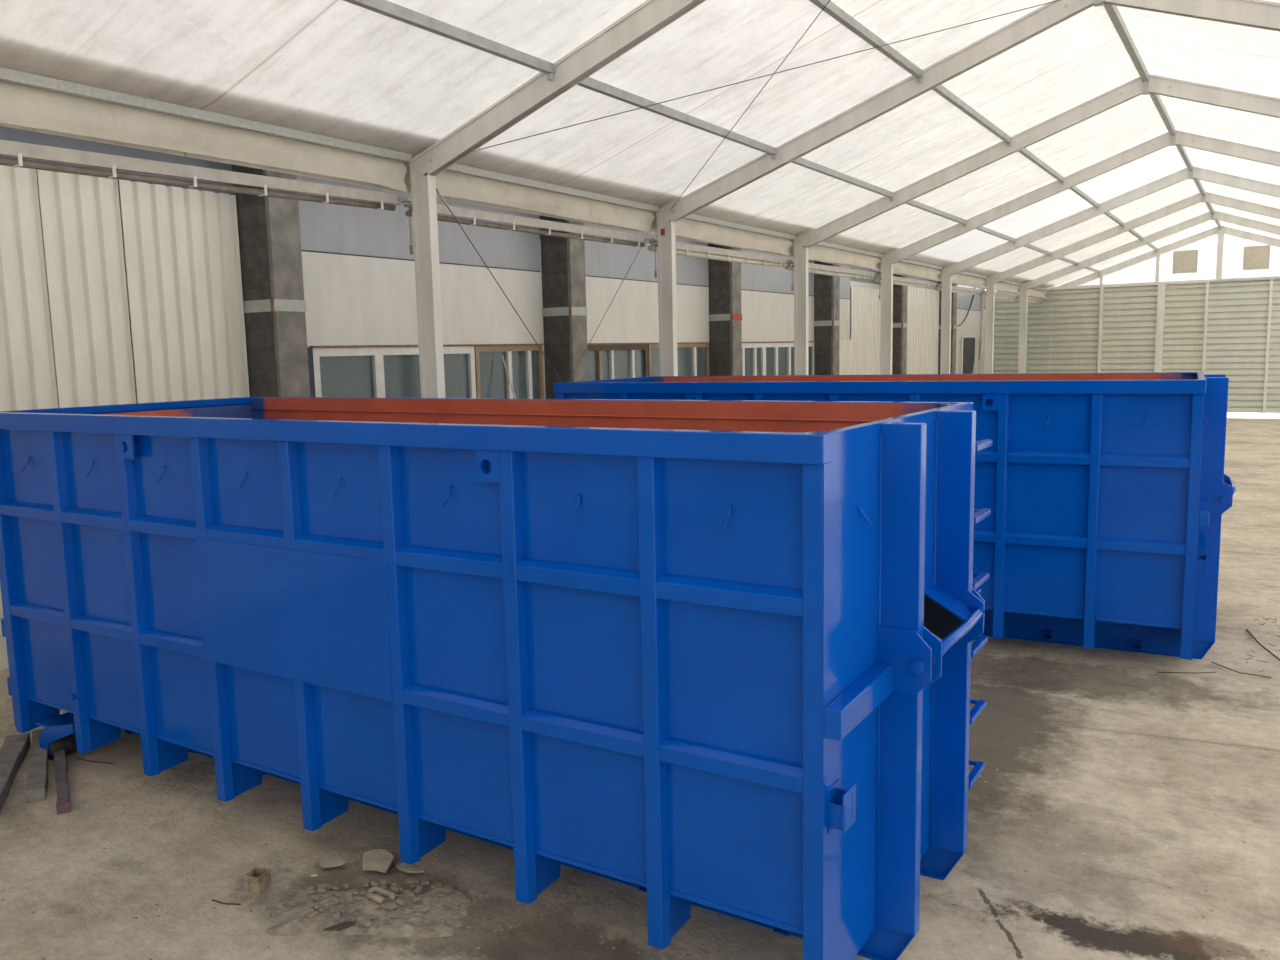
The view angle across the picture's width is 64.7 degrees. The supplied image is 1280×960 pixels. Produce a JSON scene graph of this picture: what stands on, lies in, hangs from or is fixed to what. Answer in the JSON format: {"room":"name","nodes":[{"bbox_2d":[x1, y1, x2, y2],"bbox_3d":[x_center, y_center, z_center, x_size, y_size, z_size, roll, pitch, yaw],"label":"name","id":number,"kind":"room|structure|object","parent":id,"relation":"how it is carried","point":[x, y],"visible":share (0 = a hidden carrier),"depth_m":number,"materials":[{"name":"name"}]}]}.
{"room":"waste site","nodes":[
{"label":"waste site","id":0,"kind":"room"},
{"bbox_2d":[0,126,981,670],"bbox_3d":[-4.687,-5.002,12.359,0.350,13.000,73.028,3,9,32],"label":"wall","id":1,"kind":"structure","parent":0,"point":[113,291],"depth_m":11.98,"materials":[{"name":"white metal"}]},
{"bbox_2d":[313,346,475,397],"bbox_3d":[-3.517,-0.895,14.626,0.314,2.030,3.140,3,9,32],"label":"window","id":2,"kind":"structure","parent":1,"relation":"in","point":[393,372],"depth_m":14.14,"materials":[{"name":"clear glass"}]},
{"bbox_2d":[474,345,543,398],"bbox_3d":[-2.221,-1.187,16.690,0.314,2.030,1.710,3,9,32],"label":"window","id":3,"kind":"structure","parent":1,"relation":"in","point":[524,364],"depth_m":16.51,"materials":[{"name":"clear glass"}]},
{"bbox_2d":[587,344,647,380],"bbox_3d":[-0.574,-1.558,19.314,0.314,2.030,2.350,3,9,32],"label":"window","id":4,"kind":"structure","parent":1,"relation":"in","point":[628,360],"depth_m":19.28,"materials":[{"name":"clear glass"}]},
{"bbox_2d":[648,344,708,375],"bbox_3d":[0.740,-1.854,21.408,0.314,2.030,2.530,3,9,32],"label":"window","id":5,"kind":"structure","parent":1,"relation":"in","point":[693,359],"depth_m":21.59,"materials":[{"name":"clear glass"}]},
{"bbox_2d":[742,342,813,374],"bbox_3d":[3.213,-2.411,25.348,0.314,2.030,5.400,3,9,32],"label":"window","id":6,"kind":"structure","parent":1,"relation":"in","point":[757,358],"depth_m":25.17,"materials":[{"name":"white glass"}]},
{"bbox_2d":[957,287,975,325],"bbox_3d":[12.599,-6.860,39.757,0.050,1.629,4.634,3,9,32],"label":"cable","id":7,"kind":"object","parent":1,"relation":"attached to","point":[975,287],"visible":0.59,"depth_m":40.81,"materials":[{"name":"metal"}]},
{"bbox_2d":[959,335,976,373],"bbox_3d":[13.381,-4.226,41.302,0.100,3.350,2.300,3,9,32],"label":"door","id":8,"kind":"structure","parent":1,"relation":"in","point":[968,343],"depth_m":41.05,"materials":[{"name":"metal"}]},
{"bbox_2d":[0,417,1279,959],"bbox_3d":[12.164,2.735,1.449,40.600,0.300,74.628,3,9,32],"label":"floor","id":9,"kind":"structure","parent":0,"point":[1120,808],"depth_m":6.20,"materials":[{"name":"concrete"}]},
{"bbox_2d":[0,733,30,811],"bbox_3d":[-4.650,2.136,7.380,0.167,0.103,1.401,-4,8,-23],"label":"timber baulk","id":10,"kind":"object","parent":9,"relation":"on","point":[14,749],"visible":1,"depth_m":7.55,"materials":[{"name":"grey wood"}]},
{"bbox_2d":[25,729,47,802],"bbox_3d":[-4.500,2.114,7.571,0.131,0.092,1.325,-5,8,-29],"label":"timber baulk","id":11,"kind":"object","parent":9,"relation":"on","point":[37,778],"visible":0.8,"depth_m":7.29,"materials":[{"name":"grey wood"}]},
{"bbox_2d":[54,749,70,814],"bbox_3d":[-4.204,2.146,7.349,0.084,0.073,1.281,-6,8,-30],"label":"timber baulk","id":12,"kind":"object","parent":9,"relation":"on","point":[62,788],"visible":0.83,"depth_m":7.12,"materials":[{"name":"purple paint"}]},
{"bbox_2d":[77,758,112,763],"bbox_3d":[-4.143,2.133,7.670,0.350,0.010,0.027,1,8,19],"label":"twig","id":13,"kind":"object","parent":9,"relation":"on","point":[77,758],"visible":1,"depth_m":7.66,"materials":[{"name":"brown wood"}]},
{"bbox_2d":[212,899,240,904],"bbox_3d":[-2.310,2.354,5.631,0.188,0.010,0.025,1,8,16],"label":"twig","id":14,"kind":"object","parent":9,"relation":"on","point":[212,899],"visible":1,"depth_m":5.62,"materials":[{"name":"brown wood"}]},
{"bbox_2d":[244,867,271,893],"bbox_3d":[-2.188,2.291,5.787,0.104,0.095,0.104,1,8,18],"label":"tube offcut","id":15,"kind":"object","parent":9,"relation":"on","point":[256,880],"visible":1,"depth_m":5.75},
{"bbox_2d":[232,164,309,396],"bbox_3d":[-4.424,-1.395,12.339,0.610,5.840,0.485,3,9,32],"label":"concrete pillar","id":16,"kind":"structure","parent":9,"relation":"on","point":[269,227],"depth_m":12.06,"materials":[{"name":"grey concrete"}]},
{"bbox_2d":[319,859,345,867],"bbox_3d":[-1.816,2.266,5.978,0.162,0.038,0.058,-1,7,2],"label":"flake","id":17,"kind":"object","parent":9,"relation":"on","point":[330,863],"visible":1,"depth_m":5.97,"materials":[{"name":"beige stone"}]},
{"bbox_2d":[265,886,472,937],"bbox_3d":[-1.490,2.326,5.568,1.200,0.067,0.600,-1,7,3],"label":"debris patch","id":18,"kind":"object","parent":9,"relation":"on","point":[407,923],"visible":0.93,"depth_m":5.46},
{"bbox_2d":[323,921,355,930],"bbox_3d":[-1.593,2.360,5.338,0.185,0.029,0.049,-4,8,-21],"label":"wood","id":19,"kind":"object","parent":18,"relation":"on","point":[345,924],"visible":1,"depth_m":5.34,"materials":[{"name":"brown wood"}]},
{"bbox_2d":[263,878,470,933],"bbox_3d":[-1.497,2.324,5.560,1.136,0.057,0.539,-1,7,-2],"label":"crumbs","id":20,"kind":"object","parent":18,"relation":"on","point":[321,887],"visible":1,"depth_m":5.56,"materials":[{"name":"concrete"}]},
{"bbox_2d":[366,886,394,903],"bbox_3d":[-1.427,2.289,5.571,0.190,0.051,0.115,3,9,32],"label":"dirt curl","id":21,"kind":"object","parent":18,"relation":"on","point":[390,895],"visible":1,"depth_m":5.56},
{"bbox_2d":[362,849,394,872],"bbox_3d":[-1.552,2.246,5.967,0.193,0.073,0.155,0,7,8],"label":"flake","id":22,"kind":"object","parent":9,"relation":"on","point":[379,860],"visible":1,"depth_m":5.96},
{"bbox_2d":[396,862,423,872],"bbox_3d":[-1.340,2.264,5.901,0.174,0.030,0.073,2,8,26],"label":"flake","id":23,"kind":"object","parent":9,"relation":"on","point":[402,866],"visible":0.93,"depth_m":5.89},
{"bbox_2d":[0,396,992,959],"bbox_3d":[-1.353,0.836,6.928,7.080,2.655,2.453,3,9,32],"label":"container","id":24,"kind":"object","parent":9,"relation":"on","point":[713,655],"visible":1,"depth_m":5.25,"materials":[{"name":"blue metal"}]},
{"bbox_2d":[501,355,515,398],"bbox_3d":[-1.770,-0.515,16.288,0.927,2.987,0.028,2,8,22],"label":"rod","id":25,"kind":"object","parent":9,"relation":"on","point":[501,355],"visible":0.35,"depth_m":16.27,"materials":[{"name":"grey metal"}]},
{"bbox_2d":[409,0,705,397],"bbox_3d":[2.707,-1.683,7.944,12.165,7.220,0.150,3,9,32],"label":"frame","id":26,"kind":"object","parent":9,"relation":"on","point":[651,16],"visible":0.8,"depth_m":10.42,"materials":[{"name":"metal"}]},
{"bbox_2d":[0,139,411,210],"bbox_3d":[-3.909,-2.671,8.886,0.237,0.261,5.149,3,9,32],"label":"track","id":27,"kind":"object","parent":26,"relation":"attached to","point":[21,150],"visible":1,"depth_m":8.82,"materials":[{"name":"metal"}]},
{"bbox_2d":[0,67,1047,290],"bbox_3d":[-1.083,-3.774,13.109,0.080,0.080,67.114,3,9,32],"label":"roof purlin","id":28,"kind":"object","parent":26,"relation":"attached to","point":[6,75],"visible":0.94,"depth_m":9.80,"materials":[{"name":"metal"}]},
{"bbox_2d":[0,81,406,191],"bbox_3d":[-3.859,-2.971,8.813,0.095,0.324,4.993,3,9,32],"label":"strip","id":29,"kind":"object","parent":28,"relation":"hanging from","point":[20,105],"visible":1,"depth_m":8.69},
{"bbox_2d":[435,170,654,233],"bbox_3d":[-1.128,-3.580,13.164,0.095,0.338,4.993,3,9,32],"label":"strip","id":30,"kind":"object","parent":28,"relation":"hanging from","point":[451,184],"visible":0.91,"depth_m":12.95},
{"bbox_2d":[675,218,791,255],"bbox_3d":[1.603,-4.204,17.514,0.095,0.318,4.993,3,9,32],"label":"strip","id":31,"kind":"object","parent":28,"relation":"hanging from","point":[688,228],"visible":0.89,"depth_m":17.47,"materials":[{"name":"beige fabric"}]},
{"bbox_2d":[808,245,879,270],"bbox_3d":[4.330,-4.818,21.867,0.103,0.321,4.993,3,9,32],"label":"strip","id":32,"kind":"object","parent":28,"relation":"hanging from","point":[815,252],"visible":0.86,"depth_m":21.91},
{"bbox_2d":[880,258,940,281],"bbox_3d":[7.064,-5.424,26.217,0.095,0.338,4.993,3,9,32],"label":"strip","id":33,"kind":"object","parent":28,"relation":"hanging from","point":[899,267],"visible":0.81,"depth_m":26.47,"materials":[{"name":"beige fabric"}]},
{"bbox_2d":[940,273,984,287],"bbox_3d":[9.795,-6.048,30.566,0.095,0.321,4.993,3,9,32],"label":"strip","id":34,"kind":"object","parent":28,"relation":"hanging from","point":[956,278],"visible":0.76,"depth_m":30.96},
{"bbox_2d":[984,279,1018,293],"bbox_3d":[12.525,-6.664,34.917,0.095,0.318,4.993,3,9,32],"label":"strip","id":35,"kind":"object","parent":28,"relation":"hanging from","point":[1000,286],"visible":0.76,"depth_m":35.40,"materials":[{"name":"beige fabric"}]},
{"bbox_2d":[1019,286,1045,298],"bbox_3d":[15.256,-7.270,39.269,0.095,0.338,4.993,3,9,32],"label":"strip","id":36,"kind":"object","parent":28,"relation":"hanging from","point":[1033,292],"visible":0.71,"depth_m":39.90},
{"bbox_2d":[404,202,656,246],"bbox_3d":[-1.178,-3.304,13.235,0.237,0.205,5.149,3,9,32],"label":"track","id":37,"kind":"object","parent":26,"relation":"attached to","point":[473,214],"visible":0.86,"depth_m":12.99,"materials":[{"name":"metal"}]},
{"bbox_2d":[343,0,1099,274],"bbox_3d":[0.543,-4.259,12.020,0.070,0.150,67.130,3,9,32],"label":"roof purlin","id":38,"kind":"structure","parent":26,"relation":"attached to","point":[384,7],"depth_m":10.68,"materials":[{"name":"metal"}]},
{"bbox_2d":[472,0,1059,152],"bbox_3d":[1.507,-4.568,11.371,7.556,1.979,0.022,-2,7,-9],"label":"wire","id":39,"kind":"object","parent":26,"relation":"attached to","point":[1056,0],"visible":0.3,"depth_m":11.34,"materials":[{"name":"metal"}]},
{"bbox_2d":[809,0,1157,251],"bbox_3d":[2.260,-4.872,10.856,0.070,0.150,67.130,3,9,32],"label":"roof purlin","id":40,"kind":"structure","parent":26,"relation":"attached to","point":[831,9],"depth_m":13.68,"materials":[{"name":"metal"}]},
{"bbox_2d":[1103,4,1220,227],"bbox_3d":[4.010,-5.506,9.668,0.090,0.100,67.108,3,9,32],"label":"ridge purlin","id":41,"kind":"object","parent":26,"relation":"attached to","point":[1112,11],"visible":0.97,"depth_m":15.66,"materials":[{"name":"metal"}]},
{"bbox_2d":[540,215,587,398],"bbox_3d":[-1.265,-2.107,17.372,0.610,5.840,0.485,3,9,32],"label":"concrete pillar","id":42,"kind":"structure","parent":9,"relation":"on","point":[564,310],"depth_m":17.10,"materials":[{"name":"grey concrete"}]},
{"bbox_2d":[708,243,741,375],"bbox_3d":[1.894,-2.818,22.406,0.610,5.840,0.485,3,9,32],"label":"concrete pillar","id":43,"kind":"structure","parent":9,"relation":"on","point":[725,316],"depth_m":22.13,"materials":[{"name":"grey concrete"}]},
{"bbox_2d":[814,261,839,374],"bbox_3d":[5.053,-3.530,27.439,0.610,5.840,0.485,3,9,32],"label":"concrete pillar","id":44,"kind":"structure","parent":9,"relation":"on","point":[826,287],"depth_m":27.17,"materials":[{"name":"grey concrete"}]},
{"bbox_2d":[553,372,1235,659],"bbox_3d":[2.599,0.180,11.393,7.080,2.655,2.453,3,8,28],"label":"container","id":45,"kind":"object","parent":9,"relation":"on","point":[1107,495],"visible":0.53,"depth_m":9.38,"materials":[{"name":"blue metal"}]},
{"bbox_2d":[892,274,907,373],"bbox_3d":[8.212,-4.241,32.472,0.610,5.840,0.485,3,9,32],"label":"concrete pillar","id":46,"kind":"structure","parent":9,"relation":"on","point":[899,338],"depth_m":32.17,"materials":[{"name":"grey concrete"}]},
{"bbox_2d":[938,282,956,373],"bbox_3d":[11.371,-4.953,37.505,0.610,5.840,0.485,3,9,32],"label":"concrete pillar","id":47,"kind":"structure","parent":9,"relation":"on","point":[954,295],"depth_m":37.28,"materials":[{"name":"grey concrete"}]},
{"bbox_2d":[655,0,1279,375],"bbox_3d":[5.438,-2.298,12.295,12.165,7.220,0.150,3,9,32],"label":"frame","id":48,"kind":"object","parent":9,"relation":"on","point":[1261,14],"visible":0.87,"depth_m":13.23,"materials":[{"name":"metal"}]},
{"bbox_2d":[436,188,561,381],"bbox_3d":[-0.969,-1.197,13.401,0.029,4.938,4.981,3,9,32],"label":"wire","id":49,"kind":"object","parent":48,"relation":"attached to","point":[437,191],"visible":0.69,"depth_m":11.94,"materials":[{"name":"metal"}]},
{"bbox_2d":[568,218,656,381],"bbox_3d":[-1.003,-1.199,13.422,0.022,4.936,4.979,3,9,32],"label":"wire","id":50,"kind":"object","parent":48,"relation":"attached to","point":[656,218],"visible":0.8,"depth_m":14.34,"materials":[{"name":"metal"}]},
{"bbox_2d":[648,241,793,267],"bbox_3d":[1.547,-3.916,17.590,0.250,0.212,5.149,3,9,32],"label":"track","id":51,"kind":"object","parent":48,"relation":"attached to","point":[685,249],"visible":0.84,"depth_m":17.54,"materials":[{"name":"metal"}]},
{"bbox_2d":[670,0,829,209],"bbox_3d":[1.507,-4.568,11.371,0.023,1.979,7.556,-3,8,-16],"label":"wire","id":52,"kind":"object","parent":48,"relation":"attached to","point":[829,0],"visible":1,"depth_m":11.91,"materials":[{"name":"metal"}]},
{"bbox_2d":[972,360,980,373],"bbox_3d":[13.148,-3.490,39.531,0.730,2.354,0.490,3,9,32],"label":"step ladder","id":53,"kind":"object","parent":9,"relation":"on","point":[976,361],"visible":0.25,"depth_m":39.30,"materials":[{"name":"silver metal"}]},
{"bbox_2d":[791,74,1279,374],"bbox_3d":[8.168,-2.913,16.645,12.165,7.220,0.150,3,9,32],"label":"frame","id":54,"kind":"object","parent":9,"relation":"on","point":[1165,86],"visible":0.84,"depth_m":17.43,"materials":[{"name":"metal"}]},
{"bbox_2d":[785,262,880,279],"bbox_3d":[4.278,-4.531,21.940,0.250,0.212,5.149,3,9,32],"label":"track","id":55,"kind":"object","parent":54,"relation":"attached to","point":[812,268],"visible":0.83,"depth_m":21.99,"materials":[{"name":"metal"}]},
{"bbox_2d":[879,130,1279,373],"bbox_3d":[10.899,-3.528,20.996,12.165,7.220,0.150,3,9,32],"label":"frame","id":56,"kind":"object","parent":9,"relation":"on","point":[1243,151],"visible":0.87,"depth_m":21.94,"materials":[{"name":"metal"}]},
{"bbox_2d":[939,166,1279,373],"bbox_3d":[13.630,-4.143,25.347,12.165,7.220,0.150,3,9,32],"label":"frame","id":57,"kind":"object","parent":9,"relation":"on","point":[1252,185],"visible":0.79,"depth_m":26.39,"materials":[{"name":"metal"}]},
{"bbox_2d":[873,276,941,288],"bbox_3d":[7.008,-5.146,26.291,0.250,0.212,5.149,3,9,32],"label":"track","id":58,"kind":"object","parent":57,"relation":"attached to","point":[901,281],"visible":0.85,"depth_m":26.51,"materials":[{"name":"metal"}]},
{"bbox_2d":[934,285,985,294],"bbox_3d":[9.739,-5.761,30.642,0.250,0.212,5.149,3,9,32],"label":"track","id":59,"kind":"object","parent":57,"relation":"attached to","point":[955,289],"visible":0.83,"depth_m":30.95,"materials":[{"name":"metal"}]},
{"bbox_2d":[984,192,1279,373],"bbox_3d":[16.360,-4.758,29.698,12.165,7.220,0.150,3,9,32],"label":"frame","id":60,"kind":"object","parent":9,"relation":"on","point":[1234,203],"visible":0.8,"depth_m":30.83,"materials":[{"name":"metal"}]},
{"bbox_2d":[979,292,1019,299],"bbox_3d":[12.470,-6.376,34.993,0.250,0.212,5.149,3,9,32],"label":"track","id":61,"kind":"object","parent":60,"relation":"attached to","point":[997,295],"visible":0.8,"depth_m":35.39,"materials":[{"name":"metal"}]},
{"bbox_2d":[1018,211,1279,372],"bbox_3d":[19.104,-5.373,34.046,12.140,7.220,0.140,3,9,32],"label":"frame","id":62,"kind":"object","parent":9,"relation":"on","point":[1225,217],"visible":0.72,"depth_m":35.24,"materials":[{"name":"metal"}]},
{"bbox_2d":[1014,297,1046,303],"bbox_3d":[15.200,-6.991,39.343,0.250,0.212,5.149,3,9,32],"label":"track","id":63,"kind":"object","parent":62,"relation":"attached to","point":[1030,300],"visible":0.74,"depth_m":39.85,"materials":[{"name":"metal"}]},
{"bbox_2d":[1045,225,1279,372],"bbox_3d":[21.835,-5.988,38.397,12.140,7.220,0.140,3,9,32],"label":"frame","id":64,"kind":"object","parent":9,"relation":"on","point":[1227,230],"visible":0.72,"depth_m":38.78,"materials":[{"name":"metal"}]},
{"bbox_2d":[1158,672,1214,672],"bbox_3d":[4.961,1.741,9.141,0.517,0.018,0.066,-1,7,3],"label":"twig","id":65,"kind":"object","parent":9,"relation":"on","point":[1158,672],"visible":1,"depth_m":9.14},
{"bbox_2d":[1211,662,1270,677],"bbox_3d":[5.401,1.723,9.167,0.165,0.030,0.537,-5,8,-30],"label":"twig","id":66,"kind":"object","parent":9,"relation":"on","point":[1211,662],"visible":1,"depth_m":9.05,"materials":[{"name":"brown wood"}]},
{"bbox_2d":[1245,617,1279,671],"bbox_3d":[6.429,1.624,9.862,0.899,0.008,2.223,3,9,32],"label":"litter","id":67,"kind":"object","parent":9,"relation":"on","point":[1262,617],"visible":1,"depth_m":9.92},
{"bbox_2d":[1246,629,1279,660],"bbox_3d":[6.057,1.623,9.795,0.078,0.045,1.457,1,8,16],"label":"twig","id":68,"kind":"object","parent":9,"relation":"on","point":[1256,640],"visible":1,"depth_m":9.81,"materials":[{"name":"wood"}]},
{"bbox_2d":[0,0,1279,297],"bbox_3d":[4.034,-4.383,9.811,12.580,2.465,67.254,3,9,32],"label":"ceiling","id":69,"kind":"structure","parent":0,"point":[340,69],"depth_m":12.01,"materials":[{"name":"white fabric"}]},
{"bbox_2d":[979,228,1279,412],"bbox_3d":[19.219,-6.119,39.866,18.100,7.220,0.260,3,9,32],"label":"wall","id":70,"kind":"structure","parent":0,"point":[1210,304],"depth_m":39.01,"materials":[{"name":"metal"}]},
{"bbox_2d":[1176,253,1193,270],"bbox_3d":[20.831,-8.338,38.650,0.600,0.620,0.015,3,9,32],"label":"air vent","id":71,"kind":"object","parent":70,"relation":"in","point":[1184,261],"depth_m":38.65,"materials":[{"name":"beige"}]},
{"bbox_2d":[1247,249,1265,266],"bbox_3d":[22.810,-8.224,37.424,0.600,0.620,0.015,3,9,32],"label":"air vent","id":72,"kind":"object","parent":70,"relation":"in","point":[1255,257],"depth_m":37.42,"materials":[{"name":"beige"}]},
{"bbox_2d":[1227,413,1279,417],"bbox_3d":[47.923,-5.246,57.860,100.000,0.300,59.900,3,9,32],"label":"floor","id":73,"kind":"structure","parent":0,"point":[1236,415],"depth_m":39.34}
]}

